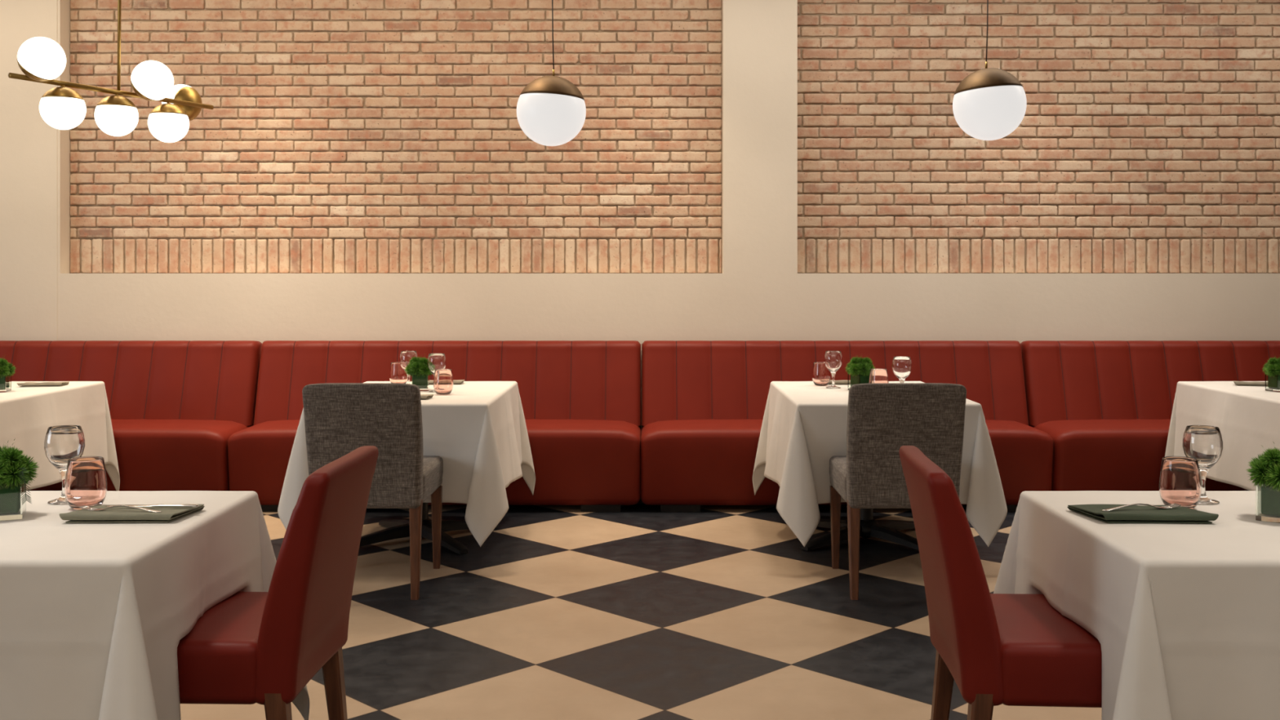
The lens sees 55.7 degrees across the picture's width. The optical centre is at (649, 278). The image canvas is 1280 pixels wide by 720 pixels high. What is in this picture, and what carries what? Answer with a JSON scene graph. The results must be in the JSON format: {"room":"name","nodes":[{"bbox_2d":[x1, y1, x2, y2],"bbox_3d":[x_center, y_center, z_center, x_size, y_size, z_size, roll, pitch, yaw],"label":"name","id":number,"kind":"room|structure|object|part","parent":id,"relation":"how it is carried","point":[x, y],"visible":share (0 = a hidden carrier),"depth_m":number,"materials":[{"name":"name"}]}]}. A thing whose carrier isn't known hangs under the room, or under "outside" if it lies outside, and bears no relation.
{"room":"restaurant","nodes":[
{"label":"restaurant","id":0,"kind":"room"},
{"bbox_2d":[180,497,1102,719],"bbox_3d":[0.000,1.341,2.550,13.000,0.100,10.300,0,0,0],"label":"floor","id":1,"kind":"structure","parent":0,"point":[639,611],"depth_m":4.53,"materials":[{"name":"tile"}]},
{"bbox_2d":[0,340,262,490],"bbox_3d":[-3.478,0.831,6.987,2.277,0.920,0.695,0,0,0],"label":"banquette","id":2,"kind":"object","parent":1,"relation":"on","point":[175,406],"visible":0.7,"depth_m":7.12,"materials":[{"name":"red leather"}]},
{"bbox_3d":[-3.478,0.616,7.194,2.273,0.490,0.283,0,0,0],"label":"backrest","id":3,"kind":"part","parent":2,"relation":"part of","materials":[{"name":"red leather"}]},
{"bbox_3d":[-3.478,1.038,6.950,2.277,0.435,0.620,0,0,0],"label":"seat","id":4,"kind":"part","parent":2,"relation":"part of","materials":[{"name":"red leather"}]},
{"bbox_2d":[177,445,378,719],"bbox_3d":[-1.005,0.854,2.851,0.644,0.875,0.465,0,0,1],"label":"dining chair","id":5,"kind":"object","parent":1,"relation":"on","point":[264,648],"visible":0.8,"depth_m":2.64,"materials":[{"name":"red leather"}]},
{"bbox_3d":[-1.084,0.857,2.853,0.485,0.149,0.453,0,0,2],"label":"seat","id":6,"kind":"part","parent":5,"relation":"part of","materials":[{"name":"red leather"}]},
{"bbox_3d":[-0.802,1.095,2.646,0.079,0.392,0.048,0,0,2],"label":"leg","id":7,"kind":"part","parent":5,"relation":"part of","materials":[{"name":"brown wood"}]},
{"bbox_3d":[-0.776,0.673,2.845,0.187,0.515,0.465,0,0,2],"label":"backrest","id":8,"kind":"part","parent":5,"relation":"part of","materials":[{"name":"red leather"}]},
{"bbox_3d":[-0.791,1.095,3.046,0.079,0.392,0.048,0,0,2],"label":"leg","id":9,"kind":"part","parent":5,"relation":"part of","materials":[{"name":"brown wood"}]},
{"bbox_2d":[302,382,443,599],"bbox_3d":[-1.151,0.854,5.110,0.465,0.875,0.644,0,0,0],"label":"dining chair","id":10,"kind":"object","parent":1,"relation":"on","point":[340,419],"visible":0.6,"depth_m":4.84,"materials":[{"name":"grey fabric"}]},
{"bbox_3d":[-1.151,0.673,4.881,0.465,0.515,0.187,0,0,0],"label":"backrest","id":11,"kind":"part","parent":10,"relation":"part of","materials":[{"name":"grey fabric"}]},
{"bbox_3d":[-0.951,1.095,4.902,0.048,0.392,0.079,0,0,0],"label":"leg","id":12,"kind":"part","parent":10,"relation":"part of","materials":[{"name":"brown wood"}]},
{"bbox_3d":[-1.151,0.857,5.189,0.453,0.149,0.485,0,0,0],"label":"seat","id":13,"kind":"part","parent":10,"relation":"part of","materials":[{"name":"grey fabric"}]},
{"bbox_3d":[-0.951,1.109,5.392,0.046,0.365,0.046,0,0,0],"label":"leg","id":14,"kind":"part","parent":10,"relation":"part of","materials":[{"name":"brown wood"}]},
{"bbox_2d":[359,502,497,554],"bbox_3d":[-1.136,0.929,6.003,0.788,0.724,1.153,0,0,0],"label":"pedestal table","id":15,"kind":"object","parent":1,"relation":"on","point":[398,528],"visible":0.24,"depth_m":5.90,"materials":[{"name":"black metal"}]},
{"bbox_2d":[277,381,535,546],"bbox_3d":[-1.136,0.872,5.943,1.021,0.628,1.375,0,0,0],"label":"tablecloth","id":16,"kind":"object","parent":15,"relation":"on","point":[478,430],"visible":0.53,"depth_m":5.41,"materials":[{"name":"white fabric"}]},
{"bbox_2d":[389,362,407,383],"bbox_3d":[-1.311,0.497,6.310,0.094,0.120,0.094,0,0,0],"label":"tumbler","id":17,"kind":"object","parent":16,"relation":"on","point":[397,375],"visible":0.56,"depth_m":6.27,"materials":[{"name":"pink glass"}]},
{"bbox_2d":[399,351,417,383],"bbox_3d":[-1.231,0.464,6.170,0.092,0.188,0.092,0,0,0],"label":"wine glass","id":18,"kind":"object","parent":16,"relation":"on","point":[405,356],"visible":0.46,"depth_m":6.13,"materials":[{"name":"clear glass"}]},
{"bbox_2d":[404,355,432,391],"bbox_3d":[-1.150,0.467,6.050,0.157,0.181,0.155,0,0,-8],"label":"potted plant","id":19,"kind":"object","parent":16,"relation":"on","point":[419,371],"visible":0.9,"depth_m":6.01,"materials":[{"name":"green plant"}]},
{"bbox_2d":[420,394,433,399],"bbox_3d":[-1.126,0.546,5.621,0.226,0.023,0.124,0,0,0],"label":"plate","id":20,"kind":"object","parent":16,"relation":"on","point":[423,397],"visible":0.14,"depth_m":5.58,"materials":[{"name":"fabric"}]},
{"bbox_2d":[426,353,445,392],"bbox_3d":[-1.053,0.464,5.970,0.092,0.188,0.092,0,0,0],"label":"wine glass","id":21,"kind":"object","parent":16,"relation":"on","point":[435,361],"visible":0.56,"depth_m":5.93,"materials":[{"name":"clear glass"}]},
{"bbox_2d":[433,368,453,395],"bbox_3d":[-0.996,0.497,5.830,0.094,0.120,0.094,0,0,0],"label":"tumbler","id":22,"kind":"object","parent":16,"relation":"on","point":[443,379],"visible":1,"depth_m":5.79,"materials":[{"name":"pink glass"}]},
{"bbox_2d":[429,379,464,384],"bbox_3d":[-1.099,0.546,6.421,0.226,0.023,0.125,0,0,-6],"label":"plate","id":23,"kind":"object","parent":16,"relation":"on","point":[458,381],"visible":0.35,"depth_m":6.37,"materials":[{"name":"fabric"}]},
{"bbox_2d":[227,340,640,511],"bbox_3d":[-1.192,0.831,6.987,2.277,0.920,0.695,0,0,0],"label":"banquette","id":24,"kind":"object","parent":1,"relation":"on","point":[580,400],"visible":0.69,"depth_m":7.10,"materials":[{"name":"red leather"}]},
{"bbox_3d":[-1.192,1.038,6.950,2.277,0.435,0.620,0,0,0],"label":"seat","id":25,"kind":"part","parent":24,"relation":"part of","materials":[{"name":"red leather"}]},
{"bbox_3d":[-1.192,0.616,7.194,2.273,0.490,0.283,0,0,0],"label":"backrest","id":26,"kind":"part","parent":24,"relation":"part of","materials":[{"name":"red leather"}]},
{"bbox_2d":[640,340,1053,511],"bbox_3d":[1.087,0.831,6.987,2.277,0.920,0.695,0,0,0],"label":"banquette","id":27,"kind":"object","parent":1,"relation":"on","point":[704,402],"visible":0.61,"depth_m":7.10,"materials":[{"name":"red leather"}]},
{"bbox_3d":[1.087,0.616,7.194,2.273,0.490,0.283,0,0,0],"label":"backrest","id":28,"kind":"part","parent":27,"relation":"part of","materials":[{"name":"red leather"}]},
{"bbox_3d":[1.087,1.038,6.950,2.277,0.435,0.620,0,0,0],"label":"seat","id":29,"kind":"part","parent":27,"relation":"part of","materials":[{"name":"red leather"}]},
{"bbox_2d":[800,508,919,551],"bbox_3d":[1.070,0.929,6.003,0.788,0.724,1.153,0,0,0],"label":"pedestal table","id":30,"kind":"object","parent":1,"relation":"on","point":[884,529],"visible":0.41,"depth_m":5.91,"materials":[{"name":"black metal"}]},
{"bbox_2d":[752,381,1007,546],"bbox_3d":[1.070,0.872,5.938,1.021,0.628,1.365,0,0,0],"label":"tablecloth","id":31,"kind":"object","parent":30,"relation":"on","point":[804,424],"visible":0.56,"depth_m":5.40,"materials":[{"name":"white fabric"}]},
{"bbox_2d":[812,362,830,386],"bbox_3d":[0.893,0.497,6.310,0.094,0.120,0.094,0,0,0],"label":"tumbler","id":32,"kind":"object","parent":31,"relation":"on","point":[820,373],"visible":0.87,"depth_m":6.27,"materials":[{"name":"pink glass"}]},
{"bbox_2d":[824,351,842,388],"bbox_3d":[0.935,0.464,6.170,0.092,0.188,0.092,0,0,0],"label":"wine glass","id":33,"kind":"object","parent":31,"relation":"on","point":[833,359],"visible":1,"depth_m":6.14,"materials":[{"name":"clear glass"}]},
{"bbox_2d":[828,380,848,384],"bbox_3d":[1.013,0.546,6.421,0.226,0.023,0.125,0,0,8],"label":"napkin","id":34,"kind":"object","parent":31,"relation":"on","point":[836,382],"visible":0.45,"depth_m":6.37,"materials":[{"name":"fabric"}]},
{"bbox_2d":[844,354,875,390],"bbox_3d":[1.053,0.467,6.050,0.157,0.181,0.155,0,0,-30],"label":"potted plant","id":35,"kind":"object","parent":31,"relation":"on","point":[858,370],"visible":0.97,"depth_m":6.02,"materials":[{"name":"green plant"}]},
{"bbox_2d":[868,368,888,383],"bbox_3d":[1.105,0.497,5.850,0.094,0.120,0.094,0,0,0],"label":"tumbler","id":36,"kind":"object","parent":31,"relation":"on","point":[876,375],"visible":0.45,"depth_m":5.81,"materials":[{"name":"pink glass"}]},
{"bbox_2d":[892,355,911,382],"bbox_3d":[1.193,0.464,5.730,0.092,0.188,0.092,0,0,0],"label":"wine glass","id":37,"kind":"object","parent":31,"relation":"on","point":[901,366],"visible":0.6,"depth_m":5.70,"materials":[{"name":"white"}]},
{"bbox_2d":[829,382,966,599],"bbox_3d":[1.027,0.854,5.110,0.465,0.875,0.644,0,0,0],"label":"dining chair","id":38,"kind":"object","parent":1,"relation":"on","point":[882,418],"visible":0.74,"depth_m":4.84,"materials":[{"name":"grey fabric"}]},
{"bbox_3d":[0.827,1.109,5.392,0.046,0.365,0.046,0,0,0],"label":"leg","id":39,"kind":"part","parent":38,"relation":"part of","materials":[{"name":"brown wood"}]},
{"bbox_3d":[1.027,0.857,5.189,0.453,0.149,0.485,0,0,0],"label":"seat","id":40,"kind":"part","parent":38,"relation":"part of","materials":[{"name":"grey fabric"}]},
{"bbox_3d":[0.827,1.095,4.902,0.048,0.392,0.079,0,0,0],"label":"leg","id":41,"kind":"part","parent":38,"relation":"part of","materials":[{"name":"brown wood"}]},
{"bbox_3d":[1.027,0.673,4.881,0.465,0.515,0.187,0,0,0],"label":"backrest","id":42,"kind":"part","parent":38,"relation":"part of","materials":[{"name":"grey fabric"}]},
{"bbox_2d":[898,445,1102,719],"bbox_3d":[0.930,0.854,2.830,0.644,0.875,0.465,0,0,4],"label":"dining chair","id":43,"kind":"object","parent":1,"relation":"on","point":[997,649],"visible":0.79,"depth_m":2.62,"materials":[{"name":"red leather"}]},
{"bbox_3d":[0.735,1.095,3.043,0.079,0.392,0.048,0,0,3],"label":"leg","id":44,"kind":"part","parent":43,"relation":"part of","materials":[{"name":"brown wood"}]},
{"bbox_3d":[0.703,0.673,2.844,0.187,0.515,0.465,0,0,3],"label":"backrest","id":45,"kind":"part","parent":43,"relation":"part of","materials":[{"name":"red leather"}]},
{"bbox_3d":[0.710,1.095,2.644,0.079,0.392,0.048,0,0,3],"label":"leg","id":46,"kind":"part","parent":43,"relation":"part of","materials":[{"name":"brown wood"}]},
{"bbox_3d":[1.010,0.857,2.826,0.485,0.149,0.453,0,0,4],"label":"seat","id":47,"kind":"part","parent":43,"relation":"part of","materials":[{"name":"red leather"}]},
{"bbox_2d":[1020,340,1279,490],"bbox_3d":[3.371,0.831,6.987,2.277,0.920,0.695,0,0,0],"label":"banquette","id":48,"kind":"object","parent":1,"relation":"on","point":[1105,406],"visible":0.64,"depth_m":7.12,"materials":[{"name":"red leather"}]},
{"bbox_3d":[3.371,1.038,6.950,2.277,0.435,0.620,0,0,0],"label":"seat","id":49,"kind":"part","parent":48,"relation":"part of","materials":[{"name":"red leather"}]},
{"bbox_3d":[3.371,0.616,7.194,2.273,0.490,0.283,0,0,0],"label":"backrest","id":50,"kind":"part","parent":48,"relation":"part of","materials":[{"name":"red leather"}]},
{"bbox_2d":[57,0,1279,432],"bbox_3d":[0.000,-0.409,7.525,13.000,3.400,0.350,0,0,0],"label":"wall","id":51,"kind":"structure","parent":0,"point":[759,293],"depth_m":7.35,"materials":[{"name":"beige paint"}]},
{"bbox_2d":[0,0,57,341],"bbox_3d":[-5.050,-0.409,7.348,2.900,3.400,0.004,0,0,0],"label":"pillar","id":52,"kind":"structure","parent":51,"relation":"attached to","point":[28,144],"depth_m":7.35,"materials":[{"name":"beige paint"}]},
{"bbox_2d":[69,0,721,273],"bbox_3d":[-1.569,-1.071,7.582,4.029,2.078,0.236,0,0,0],"label":"brick panel","id":53,"kind":"object","parent":51,"relation":"attached to","point":[338,136],"visible":0.92,"depth_m":7.47,"materials":[{"name":"orange brick"}]},
{"bbox_2d":[797,0,1279,273],"bbox_3d":[2.922,-1.071,7.582,4.055,2.078,0.236,0,0,0],"label":"brick panel","id":54,"kind":"object","parent":51,"relation":"attached to","point":[1147,139],"visible":0.98,"depth_m":7.47,"materials":[{"name":"orange brick"}]},
{"bbox_3d":[0.000,-2.159,2.550,13.000,0.100,10.300,0,0,0],"label":"ceiling","id":55,"kind":"structure","parent":0,"visible":0},
{"bbox_2d":[8,0,213,142],"bbox_3d":[-2.421,-1.383,5.582,0.336,1.453,1.105,0,0,19],"label":"chandelier","id":56,"kind":"object","parent":55,"relation":"hanging from","point":[42,60],"visible":1,"depth_m":5.52,"materials":[{"name":"white glass"}]},
{"bbox_3d":[-2.589,-0.938,5.155,0.184,0.182,0.187,0,0,0],"label":"globe","id":57,"kind":"part","parent":56,"relation":"part of","materials":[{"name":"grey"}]},
{"bbox_3d":[-2.587,-0.723,5.331,0.187,0.133,0.187,0,0,0],"label":"globe","id":58,"kind":"part","parent":56,"relation":"part of","materials":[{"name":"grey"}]},
{"bbox_3d":[-2.458,-0.723,5.576,0.187,0.133,0.187,0,0,0],"label":"globe","id":59,"kind":"part","parent":56,"relation":"part of","materials":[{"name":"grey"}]},
{"bbox_3d":[-2.448,-1.474,5.588,0.025,1.230,0.015,0,0,-27],"label":"stem","id":60,"kind":"part","parent":56,"relation":"part of","materials":[{"name":"gold metal"}]},
{"bbox_3d":[-2.318,-0.924,5.645,0.181,0.185,0.187,0,0,0],"label":"globe","id":61,"kind":"part","parent":56,"relation":"part of","materials":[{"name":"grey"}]},
{"bbox_3d":[-2.321,-0.723,5.835,0.187,0.133,0.187,0,0,0],"label":"globe","id":62,"kind":"part","parent":56,"relation":"part of","materials":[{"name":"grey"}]},
{"bbox_3d":[-2.354,-0.875,6.048,0.145,0.187,0.187,0,0,28],"label":"globe","id":63,"kind":"part","parent":56,"relation":"part of","materials":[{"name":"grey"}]},
{"bbox_2d":[516,0,586,146],"bbox_3d":[-0.489,-1.383,6.000,0.344,1.451,0.344,0,0,0],"label":"pendant lamp","id":64,"kind":"object","parent":55,"relation":"hanging from","point":[551,110],"visible":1,"depth_m":5.88,"materials":[{"name":"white glass"}]},
{"bbox_3d":[-0.489,-0.781,6.000,0.344,0.247,0.344,0,0,0],"label":"globe","id":65,"kind":"part","parent":64,"relation":"part of","materials":[{"name":"white glass"}]},
{"bbox_3d":[-0.483,-1.555,6.000,0.018,1.067,0.006,0,0,0],"label":"cord","id":66,"kind":"part","parent":64,"relation":"part of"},
{"bbox_2d":[952,0,1026,140],"bbox_3d":[1.655,-1.392,5.900,0.348,1.434,0.348,0,0,0],"label":"pendant lamp","id":67,"kind":"object","parent":55,"relation":"hanging from","point":[989,104],"visible":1,"depth_m":5.78,"materials":[{"name":"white glass"}]},
{"bbox_3d":[1.647,-1.566,5.900,0.021,1.047,0.006,0,0,0],"label":"cord","id":68,"kind":"part","parent":67,"relation":"part of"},
{"bbox_3d":[1.655,-0.801,5.900,0.348,0.253,0.348,0,0,0],"label":"globe","id":69,"kind":"part","parent":67,"relation":"part of","materials":[{"name":"white glass"}]},
{"bbox_3d":[-3.385,0.929,6.003,0.788,0.724,1.153,0,0,0],"label":"pedestal table","id":70,"kind":"object","parent":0,"visible":0},
{"bbox_2d":[0,381,119,490],"bbox_3d":[-3.385,0.873,5.947,1.021,0.631,1.384,0,0,0],"label":"tablecloth","id":71,"kind":"object","parent":70,"relation":"on","point":[26,413],"visible":0.73,"depth_m":6.03,"materials":[{"name":"white fabric"}]},
{"bbox_2d":[0,355,16,391],"bbox_3d":[-3.219,0.467,5.980,0.157,0.181,0.155,0,0,-12],"label":"potted plant","id":72,"kind":"object","parent":71,"relation":"on","point":[6,370],"visible":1,"depth_m":5.96,"materials":[{"name":"green plant"}]},
{"bbox_2d":[16,381,69,386],"bbox_3d":[-3.158,0.546,6.301,0.226,0.023,0.125,0,0,-12],"label":"napkin","id":73,"kind":"object","parent":71,"relation":"on","point":[26,384],"visible":1,"depth_m":6.25,"materials":[{"name":"fabric"}]},
{"bbox_3d":[3.285,0.929,6.003,0.788,0.724,1.153,0,0,0],"label":"pedestal table","id":74,"kind":"object","parent":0,"visible":0},
{"bbox_2d":[1164,381,1279,490],"bbox_3d":[3.285,0.873,5.947,1.021,0.631,1.384,0,0,0],"label":"tablecloth","id":75,"kind":"object","parent":74,"relation":"on","point":[1247,418],"visible":0.73,"depth_m":5.96,"materials":[{"name":"white fabric"}]},
{"bbox_2d":[1233,381,1265,386],"bbox_3d":[3.168,0.546,6.332,0.226,0.023,0.125,0,0,14],"label":"napkin","id":76,"kind":"object","parent":75,"relation":"on","point":[1237,383],"visible":0.73,"depth_m":6.29,"materials":[{"name":"fabric"}]},
{"bbox_2d":[1262,355,1279,391],"bbox_3d":[3.121,0.467,6.000,0.157,0.181,0.155,0,0,-10],"label":"potted plant","id":77,"kind":"object","parent":75,"relation":"on","point":[1272,367],"visible":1,"depth_m":5.98,"materials":[{"name":"green plant"}]},
{"bbox_3d":[-1.627,0.929,2.798,1.148,0.724,0.758,0,0,0],"label":"pedestal table","id":78,"kind":"object","parent":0,"visible":0},
{"bbox_2d":[0,490,309,719],"bbox_3d":[-1.619,0.894,2.780,1.418,0.673,1.096,0,0,0],"label":"tablecloth","id":79,"kind":"object","parent":78,"relation":"on","point":[95,617],"visible":0.7,"depth_m":2.43,"materials":[{"name":"white fabric"}]},
{"bbox_2d":[0,438,39,520],"bbox_3d":[-1.514,0.467,2.830,0.157,0.181,0.155,0,0,-22],"label":"potted plant","id":80,"kind":"object","parent":79,"relation":"on","point":[16,470],"visible":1,"depth_m":2.80,"materials":[{"name":"green plant"}]},
{"bbox_2d":[44,425,84,504],"bbox_3d":[-1.461,0.464,3.021,0.092,0.188,0.092,0,0,0],"label":"wine glass","id":81,"kind":"object","parent":79,"relation":"on","point":[62,443],"visible":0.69,"depth_m":2.99,"materials":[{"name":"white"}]},
{"bbox_2d":[64,456,106,510],"bbox_3d":[-1.371,0.497,2.942,0.094,0.120,0.094,0,0,0],"label":"tumbler","id":82,"kind":"object","parent":79,"relation":"on","point":[86,478],"visible":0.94,"depth_m":2.91,"materials":[{"name":"pink glass"}]},
{"bbox_2d":[59,503,204,523],"bbox_3d":[-1.207,0.546,2.833,0.278,0.022,0.160,0,0,-1],"label":"napkin","id":83,"kind":"object","parent":79,"relation":"on","point":[115,514],"visible":0.86,"depth_m":2.76,"materials":[{"name":"fabric"}]},
{"bbox_2d":[78,505,161,512],"bbox_3d":[-1.228,0.532,2.806,0.201,0.014,0.024,0,0,9],"label":"fork","id":84,"kind":"object","parent":83,"relation":"on","point":[84,507],"visible":1,"depth_m":2.80,"materials":[{"name":"metal"}]},
{"bbox_2d":[106,504,199,506],"bbox_3d":[-1.174,0.535,2.852,0.218,0.006,0.019,0,0,-1],"label":"knife","id":85,"kind":"object","parent":83,"relation":"on","point":[152,505],"visible":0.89,"depth_m":2.85,"materials":[{"name":"metal"}]},
{"bbox_3d":[1.569,0.929,2.798,1.148,0.724,0.758,0,0,0],"label":"pedestal table","id":86,"kind":"object","parent":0,"visible":0},
{"bbox_2d":[993,490,1279,719],"bbox_3d":[1.561,0.894,2.780,1.418,0.673,1.096,0,0,0],"label":"tablecloth","id":87,"kind":"object","parent":86,"relation":"on","point":[1184,618],"visible":0.75,"depth_m":2.41,"materials":[{"name":"white fabric"}]},
{"bbox_2d":[1067,504,1218,523],"bbox_3d":[1.147,0.546,2.831,0.292,0.023,0.165,0,0,1],"label":"napkin","id":88,"kind":"object","parent":87,"relation":"on","point":[1135,513],"visible":0.9,"depth_m":2.77,"materials":[{"name":"fabric"}]},
{"bbox_2d":[1102,502,1181,511],"bbox_3d":[1.147,0.532,2.829,0.201,0.014,0.024,0,0,-13],"label":"fork","id":89,"kind":"object","parent":88,"relation":"on","point":[1173,505],"visible":1,"depth_m":2.83,"materials":[{"name":"metal"}]},
{"bbox_2d":[1159,456,1201,509],"bbox_3d":[1.288,0.497,2.942,0.094,0.120,0.094,0,0,0],"label":"tumbler","id":90,"kind":"object","parent":87,"relation":"on","point":[1180,480],"visible":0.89,"depth_m":2.91,"materials":[{"name":"pink glass"}]},
{"bbox_2d":[1182,425,1222,504],"bbox_3d":[1.380,0.464,3.021,0.092,0.188,0.092,0,0,0],"label":"wine glass","id":91,"kind":"object","parent":87,"relation":"on","point":[1204,443],"visible":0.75,"depth_m":2.99,"materials":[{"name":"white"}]},
{"bbox_2d":[1246,441,1279,523],"bbox_3d":[1.461,0.467,2.800,0.155,0.181,0.157,0,0,38],"label":"potted plant","id":92,"kind":"object","parent":87,"relation":"on","point":[1265,472],"visible":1,"depth_m":2.78,"materials":[{"name":"green plant"}]}
]}

